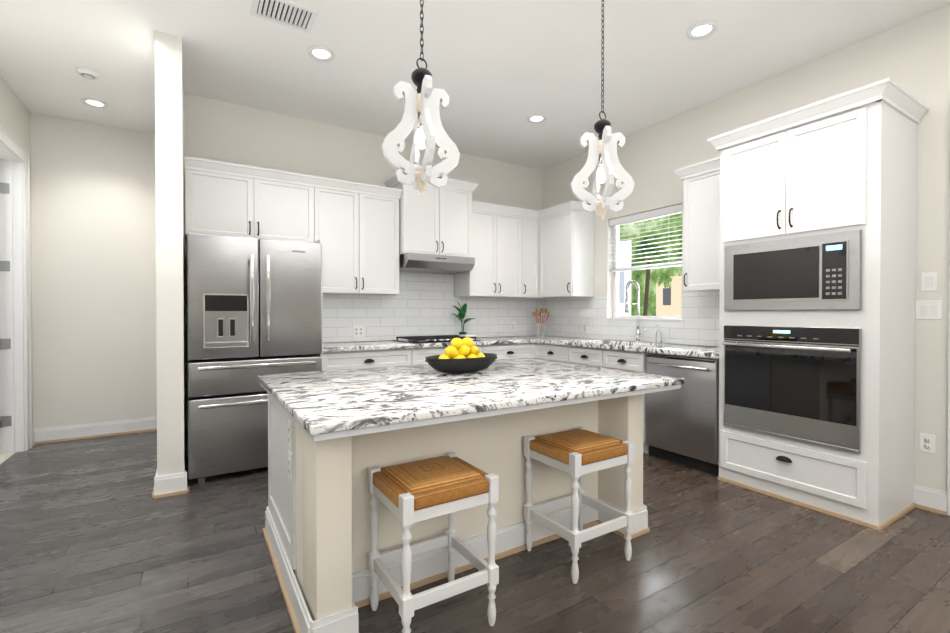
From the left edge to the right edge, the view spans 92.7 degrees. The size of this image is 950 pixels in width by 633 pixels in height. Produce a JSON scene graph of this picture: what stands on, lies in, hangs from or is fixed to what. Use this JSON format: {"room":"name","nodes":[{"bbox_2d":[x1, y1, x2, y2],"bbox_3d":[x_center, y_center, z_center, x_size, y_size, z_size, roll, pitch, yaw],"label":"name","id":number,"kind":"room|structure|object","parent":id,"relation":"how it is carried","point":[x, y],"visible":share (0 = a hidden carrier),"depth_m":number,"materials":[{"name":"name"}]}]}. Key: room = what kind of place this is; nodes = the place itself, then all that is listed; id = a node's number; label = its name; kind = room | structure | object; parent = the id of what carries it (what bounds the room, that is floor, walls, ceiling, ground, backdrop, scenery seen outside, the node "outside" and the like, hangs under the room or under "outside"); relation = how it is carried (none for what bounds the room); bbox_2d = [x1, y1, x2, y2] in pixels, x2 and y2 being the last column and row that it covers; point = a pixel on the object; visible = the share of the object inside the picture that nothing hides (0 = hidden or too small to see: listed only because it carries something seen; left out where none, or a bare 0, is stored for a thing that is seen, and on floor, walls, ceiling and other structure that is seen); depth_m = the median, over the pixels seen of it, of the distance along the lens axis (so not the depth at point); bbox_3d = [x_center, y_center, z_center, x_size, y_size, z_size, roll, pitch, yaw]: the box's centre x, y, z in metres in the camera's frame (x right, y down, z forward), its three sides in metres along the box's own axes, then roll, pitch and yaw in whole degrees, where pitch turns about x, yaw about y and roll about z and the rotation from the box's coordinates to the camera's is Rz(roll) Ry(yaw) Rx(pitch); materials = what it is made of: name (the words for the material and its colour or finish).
{"room":"kitchen","nodes":[
{"label":"kitchen","id":0,"kind":"room"},
{"bbox_2d":[0,75,32,429],"bbox_3d":[-1.828,-0.320,0.398,0.150,3.070,8.860,0,1,-32],"label":"wall","id":1,"kind":"structure","parent":0,"point":[15,119],"depth_m":3.90,"materials":[{"name":"beige paint"}]},
{"bbox_2d":[0,182,11,427],"bbox_3d":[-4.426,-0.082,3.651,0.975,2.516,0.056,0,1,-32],"label":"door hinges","id":2,"kind":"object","parent":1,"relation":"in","point":[5,421],"depth_m":3.90,"materials":[{"name":"grey metal"}]},
{"bbox_2d":[0,126,31,453],"bbox_3d":[-3.783,-0.132,3.565,0.176,2.642,1.104,0,1,-32],"label":"door frame","id":3,"kind":"structure","parent":1,"relation":"attached to","point":[15,359],"depth_m":3.95,"materials":[{"name":"white wood"}]},
{"bbox_2d":[30,112,156,428],"bbox_3d":[-3.695,-0.355,4.542,1.360,3.070,0.150,0,1,-32],"label":"wall","id":4,"kind":"structure","parent":0,"point":[93,218],"depth_m":4.43,"materials":[{"name":"beige paint"}]},
{"bbox_2d":[32,417,156,445],"bbox_3d":[-3.662,1.114,4.463,1.020,0.135,0.040,0,1,-32],"label":"baseboard","id":5,"kind":"structure","parent":4,"relation":"attached to","point":[84,431],"depth_m":4.42,"materials":[{"name":"white wood"}]},
{"bbox_2d":[155,31,185,476],"bbox_3d":[-2.589,-0.349,3.911,0.150,3.070,2.090,0,1,-32],"label":"wall column","id":6,"kind":"structure","parent":0,"point":[170,265],"depth_m":3.02,"materials":[{"name":"beige paint"}]},
{"bbox_2d":[152,470,165,498],"bbox_3d":[-2.649,1.119,3.869,0.049,0.135,2.119,0,1,-32],"label":"baseboard","id":7,"kind":"structure","parent":6,"relation":"attached to","point":[159,482],"depth_m":2.99,"materials":[{"name":"white wood"}]},
{"bbox_2d":[184,93,541,455],"bbox_3d":[-0.766,-0.358,4.975,4.070,3.070,0.150,0,1,-32],"label":"wall","id":8,"kind":"structure","parent":0,"point":[217,130],"depth_m":4.36,"materials":[{"name":"beige paint"}]},
{"bbox_2d":[185,166,255,239],"bbox_3d":[-2.150,-0.909,3.813,0.487,0.530,0.347,0,1,-32],"label":"upper cabinet","id":9,"kind":"object","parent":8,"relation":"attached to","point":[217,202],"depth_m":3.67,"materials":[{"name":"white paint"}]},
{"bbox_2d":[256,174,315,242],"bbox_3d":[-1.736,-0.911,4.070,0.488,0.530,0.347,0,1,-32],"label":"upper cabinet","id":10,"kind":"object","parent":8,"relation":"attached to","point":[285,207],"depth_m":3.93,"materials":[{"name":"white paint"}]},
{"bbox_2d":[316,182,359,297],"bbox_3d":[-1.356,-0.698,4.309,0.407,0.960,0.347,0,1,-32],"label":"upper cabinet","id":11,"kind":"object","parent":8,"relation":"attached to","point":[337,207],"depth_m":4.18,"materials":[{"name":"white paint"}]},
{"bbox_2d":[352,190,399,297],"bbox_3d":[-1.010,-0.699,4.524,0.408,0.960,0.347,0,1,-32],"label":"upper cabinet","id":12,"kind":"object","parent":8,"relation":"attached to","point":[379,213],"depth_m":4.39,"materials":[{"name":"white paint"}]},
{"bbox_2d":[384,178,439,261],"bbox_3d":[-0.642,-0.986,4.709,0.395,0.730,0.417,0,1,-32],"label":"upper cabinet","id":13,"kind":"object","parent":8,"relation":"attached to","point":[419,215],"depth_m":4.52,"materials":[{"name":"white paint"}]},
{"bbox_2d":[428,182,475,261],"bbox_3d":[-0.307,-0.988,4.918,0.395,0.730,0.417,0,1,-32],"label":"upper cabinet","id":14,"kind":"object","parent":8,"relation":"attached to","point":[457,206],"depth_m":4.75,"materials":[{"name":"white paint"}]},
{"bbox_2d":[452,206,499,297],"bbox_3d":[0.002,-0.705,5.154,0.357,0.960,0.347,0,1,-32],"label":"upper cabinet","id":15,"kind":"object","parent":8,"relation":"attached to","point":[480,277],"depth_m":5.04,"materials":[{"name":"white paint"}]},
{"bbox_2d":[500,210,523,297],"bbox_3d":[0.306,-0.706,5.343,0.358,0.960,0.347,0,1,-32],"label":"upper cabinet","id":16,"kind":"object","parent":8,"relation":"attached to","point":[511,225],"depth_m":5.22,"materials":[{"name":"white paint"}]},
{"bbox_2d":[524,214,539,297],"bbox_3d":[0.569,-0.708,5.507,0.262,0.960,0.347,0,1,-32],"label":"upper cabinet","id":17,"kind":"object","parent":8,"relation":"attached to","point":[531,221],"depth_m":5.38,"materials":[{"name":"white paint"}]},
{"bbox_2d":[0,431,949,632],"bbox_3d":[-0.520,1.258,1.225,7.630,0.100,9.160,0,1,-32],"label":"floor","id":18,"kind":"structure","parent":0,"point":[95,537],"depth_m":2.18,"materials":[{"name":"brown wood"}]},
{"bbox_2d":[0,452,15,464],"bbox_3d":[-4.571,1.192,2.878,2.100,0.004,1.770,0,1,-32],"label":"floor","id":19,"kind":"structure","parent":18,"relation":"on","point":[4,457],"depth_m":3.83,"materials":[{"name":"beige tile"}]},
{"bbox_2d":[187,233,321,483],"bbox_3d":[-1.810,0.297,3.715,0.916,1.780,0.835,0,1,-32],"label":"fridge","id":20,"kind":"object","parent":18,"relation":"on","point":[254,308],"visible":0.85,"depth_m":3.34,"materials":[{"name":"grey metal"}]},
{"bbox_2d":[318,350,415,370],"bbox_3d":[-1.107,0.740,4.316,0.825,0.885,0.617,0,1,-32],"label":"base cabinet","id":21,"kind":"object","parent":18,"relation":"on","point":[347,359],"depth_m":4.04,"materials":[{"name":"white paint"}]},
{"bbox_2d":[322,334,559,353],"bbox_3d":[-0.202,0.273,4.858,2.935,0.040,0.647,0,1,-32],"label":"countertop","id":22,"kind":"structure","parent":21,"relation":"on","point":[331,347],"depth_m":4.32,"materials":[{"name":"white stone"}]},
{"bbox_2d":[392,334,479,341],"bbox_3d":[-0.401,0.222,4.706,0.760,0.062,0.530,0,1,-32],"label":"cooktop","id":23,"kind":"object","parent":22,"relation":"in","point":[395,337],"depth_m":4.67,"materials":[{"name":"metal"}]},
{"bbox_2d":[453,302,474,334],"bbox_3d":[-0.122,0.041,5.102,0.298,0.418,0.252,0,1,-32],"label":"plant","id":24,"kind":"object","parent":22,"relation":"on","point":[461,313],"visible":0.94,"depth_m":5.08,"materials":[{"name":"green plant"}]},
{"bbox_2d":[532,308,549,336],"bbox_3d":[0.790,0.071,5.506,0.197,0.349,0.275,0,1,-32],"label":"utensil holder","id":25,"kind":"object","parent":22,"relation":"on","point":[536,314],"visible":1,"depth_m":5.49,"materials":[{"name":"clear glass"}]},
{"bbox_2d":[368,452,498,632],"bbox_3d":[-0.173,0.902,1.809,0.400,0.603,0.370,0,1,-32],"label":"stool","id":26,"kind":"object","parent":18,"relation":"on","point":[409,494],"visible":1,"depth_m":1.73,"materials":[{"name":"white paint"}]},
{"bbox_2d":[416,346,483,364],"bbox_3d":[-0.422,0.736,4.743,0.790,0.885,0.617,0,1,-32],"label":"base cabinet","id":27,"kind":"object","parent":18,"relation":"on","point":[432,350],"depth_m":4.37,"materials":[{"name":"white paint"}]},
{"bbox_2d":[261,385,649,632],"bbox_3d":[-0.099,0.789,2.532,1.852,0.817,1.159,0,1,-32],"label":"kitchen island","id":28,"kind":"object","parent":18,"relation":"on","point":[316,532],"depth_m":2.07,"materials":[{"name":"beige paint"}]},
{"bbox_2d":[258,357,683,440],"bbox_3d":[-0.054,0.354,2.464,1.900,0.052,1.345,0,1,-32],"label":"island countertop","id":29,"kind":"structure","parent":28,"relation":"on","point":[329,405],"depth_m":2.03,"materials":[{"name":"white stone"}]},
{"bbox_2d":[425,337,497,372],"bbox_3d":[-0.073,0.224,2.684,0.487,0.201,0.294,0,1,-32],"label":"fruit bowl","id":30,"kind":"object","parent":29,"relation":"on","point":[462,356],"visible":1,"depth_m":2.60,"materials":[{"name":"black"}]},
{"bbox_2d":[484,342,535,358],"bbox_3d":[0.221,0.733,5.144,0.725,0.885,0.617,0,1,-32],"label":"base cabinet","id":31,"kind":"object","parent":18,"relation":"on","point":[522,349],"depth_m":4.91,"materials":[{"name":"white paint"}]},
{"bbox_2d":[536,342,563,362],"bbox_3d":[1.070,0.734,5.011,0.619,0.885,0.535,0,1,-32],"label":"base cabinet","id":32,"kind":"object","parent":18,"relation":"on","point":[551,353],"depth_m":4.86,"materials":[{"name":"white paint"}]},
{"bbox_2d":[524,426,633,583],"bbox_3d":[0.516,0.898,2.273,0.400,0.603,0.370,0,1,-32],"label":"stool","id":33,"kind":"object","parent":18,"relation":"on","point":[576,454],"visible":1,"depth_m":2.19,"materials":[{"name":"white paint"}]},
{"bbox_2d":[564,346,599,366],"bbox_3d":[1.331,0.738,4.591,0.619,0.885,0.455,0,1,-32],"label":"base cabinet","id":34,"kind":"object","parent":18,"relation":"on","point":[580,355],"depth_m":4.46,"materials":[{"name":"white paint"}]},
{"bbox_2d":[600,350,639,372],"bbox_3d":[1.574,0.741,4.200,0.619,0.885,0.465,0,1,-32],"label":"base cabinet","id":35,"kind":"object","parent":18,"relation":"on","point":[625,360],"depth_m":4.05,"materials":[{"name":"white paint"}]},
{"bbox_2d":[536,338,715,357],"bbox_3d":[1.478,0.277,4.324,0.647,0.040,2.037,0,1,-32],"label":"countertop","id":36,"kind":"structure","parent":35,"relation":"on","point":[597,343],"depth_m":4.06,"materials":[{"name":"white stone"}]},
{"bbox_2d":[612,342,627,345],"bbox_3d":[1.395,0.388,4.424,0.460,0.207,0.750,0,1,-32],"label":"sink","id":37,"kind":"object","parent":36,"relation":"in","point":[613,343],"depth_m":4.63,"materials":[{"name":"silver metal"}]},
{"bbox_2d":[625,280,647,341],"bbox_3d":[1.588,-0.053,4.477,0.215,0.615,0.122,0,1,-32],"label":"faucet","id":38,"kind":"object","parent":36,"relation":"on","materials":[{"name":"silver metal"}]},
{"bbox_2d":[656,325,661,343],"bbox_3d":[1.748,0.168,4.313,0.064,0.176,0.058,0,1,-32],"label":"soap dispenser","id":39,"kind":"object","parent":36,"relation":"on","point":[658,336],"visible":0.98,"depth_m":4.29,"materials":[{"name":"white plastic"}]},
{"bbox_2d":[640,354,711,473],"bbox_3d":[1.863,0.745,3.736,0.619,0.885,0.628,0,1,-32],"label":"dishwasher","id":40,"kind":"object","parent":18,"relation":"on","point":[677,423],"depth_m":3.56,"materials":[{"name":"silver metal"}]},
{"bbox_2d":[712,90,919,530],"bbox_3d":[2.267,-0.017,3.073,0.627,2.420,0.910,0,1,-32],"label":"tall cabinet","id":41,"kind":"object","parent":18,"relation":"on","point":[798,386],"depth_m":2.79,"materials":[{"name":"white paint"}]},
{"bbox_2d":[0,0,949,169],"bbox_3d":[-0.520,-1.912,1.199,7.630,0.100,9.160,0,1,-32],"label":"ceiling","id":42,"kind":"structure","parent":0,"point":[501,71],"depth_m":3.27,"materials":[{"name":"paint"}]},
{"bbox_2d":[76,67,98,78],"bbox_3d":[-2.970,-1.863,3.479,0.136,0.036,0.136,0,1,-32],"label":"smoke detector","id":43,"kind":"object","parent":42,"relation":"attached to","point":[88,73],"visible":1,"depth_m":3.45,"materials":[{"name":"white plastic"}]},
{"bbox_2d":[81,98,108,108],"bbox_3d":[-3.351,-1.879,3.995,0.188,0.012,0.188,0,1,-32],"label":"recessed light","id":44,"kind":"object","parent":42,"relation":"in","point":[94,103],"visible":1,"depth_m":3.99,"materials":[{"name":"white"}]},
{"bbox_2d":[250,0,317,33],"bbox_3d":[-1.171,-1.867,2.784,0.350,0.013,0.250,0,1,-32],"label":"ceiling vent","id":45,"kind":"object","parent":42,"relation":"in","point":[293,15],"visible":0.98,"depth_m":2.79,"materials":[{"name":"white metal"}]},
{"bbox_2d":[307,46,334,61],"bbox_3d":[-1.097,-1.872,3.232,0.188,0.012,0.188,0,1,-32],"label":"recessed light","id":46,"kind":"object","parent":42,"relation":"in","point":[322,53],"visible":1,"depth_m":3.23,"materials":[{"name":"white"}]},
{"bbox_2d":[381,0,459,195],"bbox_3d":[-0.238,-1.203,2.028,0.270,1.329,0.270,0,1,23],"label":"pendant light","id":47,"kind":"object","parent":42,"relation":"hanging from","point":[421,110],"visible":1,"depth_m":2.00,"materials":[{"name":"white wood"}]},
{"bbox_2d":[527,114,545,122],"bbox_3d":[0.586,-1.881,4.314,0.188,0.012,0.188,0,1,-32],"label":"recessed light","id":48,"kind":"object","parent":42,"relation":"in","point":[537,118],"visible":0.98,"depth_m":4.31,"materials":[{"name":"white"}]},
{"bbox_2d":[570,0,634,219],"bbox_3d":[0.721,-1.208,2.560,0.270,1.329,0.270,0,1,45],"label":"pendant light","id":49,"kind":"object","parent":42,"relation":"hanging from","point":[602,158],"visible":1,"depth_m":2.55,"materials":[{"name":"white wood"}]},
{"bbox_2d":[686,21,717,39],"bbox_3d":[1.484,-1.870,2.965,0.188,0.012,0.188,0,1,-32],"label":"recessed light","id":50,"kind":"object","parent":42,"relation":"in","point":[701,30],"visible":0.92,"depth_m":2.96,"materials":[{"name":"white"}]},
{"bbox_2d":[542,4,949,491],"bbox_3d":[2.966,-0.339,2.688,0.150,3.070,7.680,0,1,-32],"label":"wall","id":51,"kind":"structure","parent":0,"point":[912,57],"depth_m":3.02,"materials":[{"name":"beige paint"}]},
{"bbox_2d":[323,271,719,345],"bbox_3d":[0.336,-0.111,3.991,2.939,0.737,2.687,0,1,-32],"label":"backsplash","id":52,"kind":"structure","parent":51,"relation":"attached to","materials":[{"name":"white tile"}]},
{"bbox_2d":[540,206,595,297],"bbox_3d":[1.053,-0.706,5.283,0.347,0.960,0.575,0,1,-32],"label":"upper cabinet","id":53,"kind":"object","parent":51,"relation":"attached to","point":[566,235],"depth_m":5.09,"materials":[{"name":"white paint"}]},
{"bbox_2d":[607,226,680,320],"bbox_3d":[1.741,-0.510,4.627,0.150,1.098,0.888,0,1,-32],"label":"window","id":54,"kind":"structure","parent":51,"relation":"in","point":[616,316],"depth_m":4.98,"materials":[{"name":"white"}]},
{"bbox_2d":[609,204,681,271],"bbox_3d":[1.728,-0.771,4.616,0.060,0.572,0.882,0,1,-32],"label":"window blinds","id":55,"kind":"object","parent":54,"relation":"attached to","point":[660,212],"visible":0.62,"depth_m":4.57,"materials":[{"name":"white paint"}]},
{"bbox_2d":[680,166,715,293],"bbox_3d":[2.024,-0.693,3.724,0.347,0.960,0.458,0,1,-32],"label":"upper cabinet","id":56,"kind":"object","parent":51,"relation":"attached to","point":[699,187],"depth_m":3.71,"materials":[{"name":"white paint"}]},
{"bbox_2d":[920,433,935,453],"bbox_3d":[2.802,0.782,2.800,0.019,0.113,0.068,0,1,-32],"label":"electrical outlet","id":57,"kind":"object","parent":51,"relation":"attached to","point":[927,441],"depth_m":2.80,"materials":[{"name":"white plastic"}]},
{"bbox_2d":[921,272,936,290],"bbox_3d":[2.801,-0.215,2.793,0.019,0.113,0.068,0,1,-32],"label":"light switch","id":58,"kind":"object","parent":51,"relation":"attached to","point":[929,279],"depth_m":2.80,"materials":[{"name":"white plastic"}]},
{"bbox_2d":[916,301,941,318],"bbox_3d":[2.801,-0.040,2.794,0.019,0.106,0.112,0,1,-32],"label":"light switch","id":59,"kind":"object","parent":51,"relation":"attached to","point":[928,309],"depth_m":2.80,"materials":[{"name":"white plastic"}]},
{"bbox_2d":[947,221,949,515],"bbox_3d":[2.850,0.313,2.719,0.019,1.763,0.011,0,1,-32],"label":"door frame","id":60,"kind":"structure","parent":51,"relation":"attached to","point":[948,451],"depth_m":2.72,"materials":[{"name":"white"}]},
{"label":"outside","id":61,"kind":"structure","parent":0,"visible":0},
{"bbox_2d":[619,213,681,315],"bbox_3d":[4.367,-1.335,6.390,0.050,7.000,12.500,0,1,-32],"label":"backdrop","id":62,"kind":"structure","parent":61,"point":[660,291],"depth_m":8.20,"materials":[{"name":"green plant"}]}
]}

